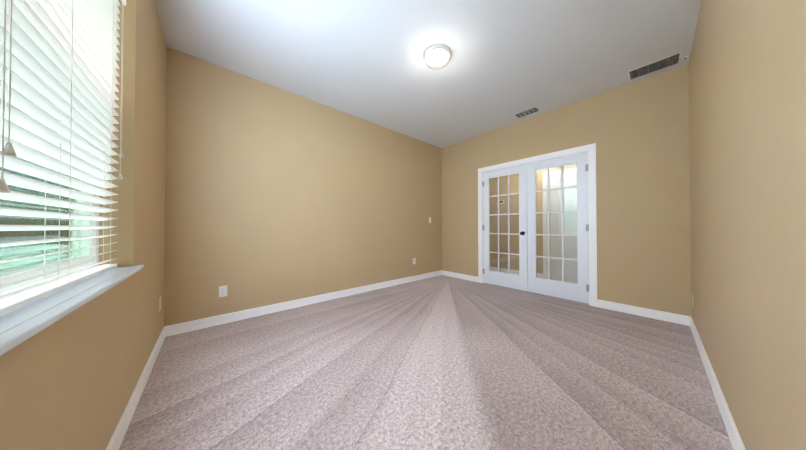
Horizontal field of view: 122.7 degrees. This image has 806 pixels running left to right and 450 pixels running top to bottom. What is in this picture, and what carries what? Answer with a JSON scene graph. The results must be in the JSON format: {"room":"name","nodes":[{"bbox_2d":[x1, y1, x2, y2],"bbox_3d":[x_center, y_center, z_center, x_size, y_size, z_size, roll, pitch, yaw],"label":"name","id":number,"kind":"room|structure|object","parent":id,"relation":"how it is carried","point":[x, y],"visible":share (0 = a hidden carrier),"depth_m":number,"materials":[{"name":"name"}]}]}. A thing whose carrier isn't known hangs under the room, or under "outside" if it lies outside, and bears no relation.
{"room":"empty room","nodes":[
{"label":"empty room","id":0,"kind":"room"},
{"bbox_2d":[0,0,166,449],"bbox_3d":[-1.239,-0.333,0.773,0.200,2.740,3.280,0,-1,-41],"label":"wall","id":1,"kind":"structure","parent":0,"point":[69,381],"depth_m":1.17,"materials":[{"name":"paint"}]},
{"bbox_2d":[0,151,99,300],"bbox_3d":[-1.264,-0.534,0.720,0.080,1.520,1.110,0,-1,-41],"label":"window unit","id":2,"kind":"structure","parent":1,"relation":"in","point":[9,268],"depth_m":0.81,"materials":[{"name":"clear glass"}]},
{"bbox_2d":[0,0,125,316],"bbox_3d":[-1.196,-0.534,0.779,0.077,1.514,1.102,0,-1,-41],"label":"venetian blinds","id":3,"kind":"object","parent":2,"relation":"attached to","point":[58,79],"visible":1,"depth_m":0.75,"materials":[{"name":"white plastic"}]},
{"bbox_2d":[0,265,144,355],"bbox_3d":[-1.173,0.237,0.792,0.141,0.020,1.200,0,-1,-41],"label":"window sill","id":4,"kind":"structure","parent":1,"relation":"attached to","point":[20,325],"depth_m":0.60,"materials":[{"name":"white wood"}]},
{"bbox_2d":[106,326,165,449],"bbox_3d":[-1.158,0.987,0.831,0.014,0.100,3.280,0,-1,-41],"label":"baseboard","id":5,"kind":"structure","parent":1,"relation":"attached to","point":[117,438],"depth_m":1.22,"materials":[{"name":"white wood"}]},
{"bbox_2d":[164,47,441,325],"bbox_3d":[-0.782,-0.308,3.450,4.410,2.740,0.150,0,-1,-41],"label":"wall","id":6,"kind":"structure","parent":0,"point":[274,195],"depth_m":2.69,"materials":[{"name":"paint"}]},
{"bbox_2d":[219,285,226,296],"bbox_3d":[-1.916,0.707,2.344,0.070,0.115,0.006,0,-1,-41],"label":"outlet","id":7,"kind":"object","parent":6,"relation":"attached to","point":[222,291],"visible":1,"depth_m":2.34,"materials":[{"name":"white plastic"}]},
{"bbox_2d":[166,270,441,336],"bbox_3d":[-0.698,1.012,3.402,4.062,0.100,0.014,0,-1,-41],"label":"baseboard","id":8,"kind":"structure","parent":6,"relation":"attached to","point":[183,327],"depth_m":2.67,"materials":[{"name":"white wood"}]},
{"bbox_2d":[119,275,732,449],"bbox_3d":[0.346,1.100,2.145,4.410,0.100,3.580,0,-1,-41],"label":"floor","id":9,"kind":"structure","parent":0,"point":[441,362],"depth_m":1.49,"materials":[{"name":"carpet"}]},
{"bbox_2d":[155,0,701,147],"bbox_3d":[0.346,-1.740,2.172,4.410,0.100,3.580,0,-1,-41],"label":"ceiling","id":10,"kind":"structure","parent":0,"point":[364,59],"depth_m":2.12,"materials":[{"name":"paint"}]},
{"bbox_2d":[424,44,450,69],"bbox_3d":[0.341,-1.632,2.192,0.270,0.116,0.270,0,-1,-41],"label":"lamp","id":11,"kind":"object","parent":10,"relation":"attached to","point":[437,56],"visible":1,"depth_m":2.16,"materials":[{"name":"white glass"}]},
{"bbox_2d":[514,106,540,118],"bbox_3d":[1.849,-1.671,3.285,0.175,0.016,0.310,0,-1,-41],"label":"ceiling vent","id":12,"kind":"object","parent":10,"relation":"in","point":[527,112],"visible":0.98,"depth_m":3.27,"materials":[{"name":"white metal"}]},
{"bbox_2d":[628,52,681,79],"bbox_3d":[2.672,-1.680,2.351,0.215,0.016,0.370,0,-1,-41],"label":"ceiling vent","id":13,"kind":"object","parent":10,"relation":"in","point":[668,61],"visible":0.98,"depth_m":2.33,"materials":[{"name":"white metal"}]},
{"bbox_2d":[490,164,577,282],"bbox_3d":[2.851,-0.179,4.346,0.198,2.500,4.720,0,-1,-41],"label":"door glass panes","id":14,"kind":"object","parent":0,"point":[515,238],"depth_m":4.36,"materials":[{"name":"glass"}]},
{"bbox_2d":[442,64,691,316],"bbox_3d":[1.962,-0.307,3.570,0.120,2.740,3.280,0,-1,-41],"label":"wall","id":15,"kind":"structure","parent":0,"point":[637,132],"depth_m":2.66,"materials":[{"name":"paint"}]},
{"bbox_2d":[442,270,477,281],"bbox_3d":[1.118,1.021,4.420,0.014,0.100,0.870,0,-1,-41],"label":"baseboard","id":16,"kind":"structure","parent":15,"relation":"attached to","point":[461,276],"depth_m":4.38,"materials":[{"name":"white wood"}]},
{"bbox_2d":[482,164,527,290],"bbox_3d":[1.728,0.044,3.781,0.177,2.018,0.757,0,-1,-41],"label":"french door","id":17,"kind":"structure","parent":15,"relation":"in","point":[519,281],"depth_m":3.72,"materials":[{"name":"white wood"}]},
{"bbox_2d":[478,143,596,306],"bbox_3d":[2.004,0.003,3.518,0.152,2.120,1.670,0,-1,-41],"label":"door frame","id":18,"kind":"structure","parent":15,"relation":"attached to","point":[590,149],"depth_m":2.91,"materials":[{"name":"white wood"}]},
{"bbox_2d":[527,152,588,303],"bbox_3d":[2.225,0.039,3.205,0.046,2.018,0.757,0,-1,-41],"label":"french door","id":19,"kind":"structure","parent":15,"relation":"in","point":[573,291],"depth_m":3.15,"materials":[{"name":"white wood"}]},
{"bbox_2d":[597,299,689,325],"bbox_3d":[2.747,1.004,2.557,0.014,0.100,0.740,0,-1,-41],"label":"baseboard","id":20,"kind":"structure","parent":15,"relation":"attached to","point":[657,314],"depth_m":2.52,"materials":[{"name":"white wood"}]},
{"bbox_2d":[689,0,805,449],"bbox_3d":[1.475,-0.332,0.867,4.410,2.740,0.150,0,-1,-41],"label":"wall","id":21,"kind":"structure","parent":0,"point":[747,100],"depth_m":0.84,"materials":[{"name":"paint"}]},
{"bbox_2d":[690,317,745,449],"bbox_3d":[1.451,0.988,0.943,4.062,0.100,0.014,0,-1,-41],"label":"baseboard","id":22,"kind":"structure","parent":21,"relation":"attached to","point":[732,430],"depth_m":1.23,"materials":[{"name":"white wood"}]}
]}

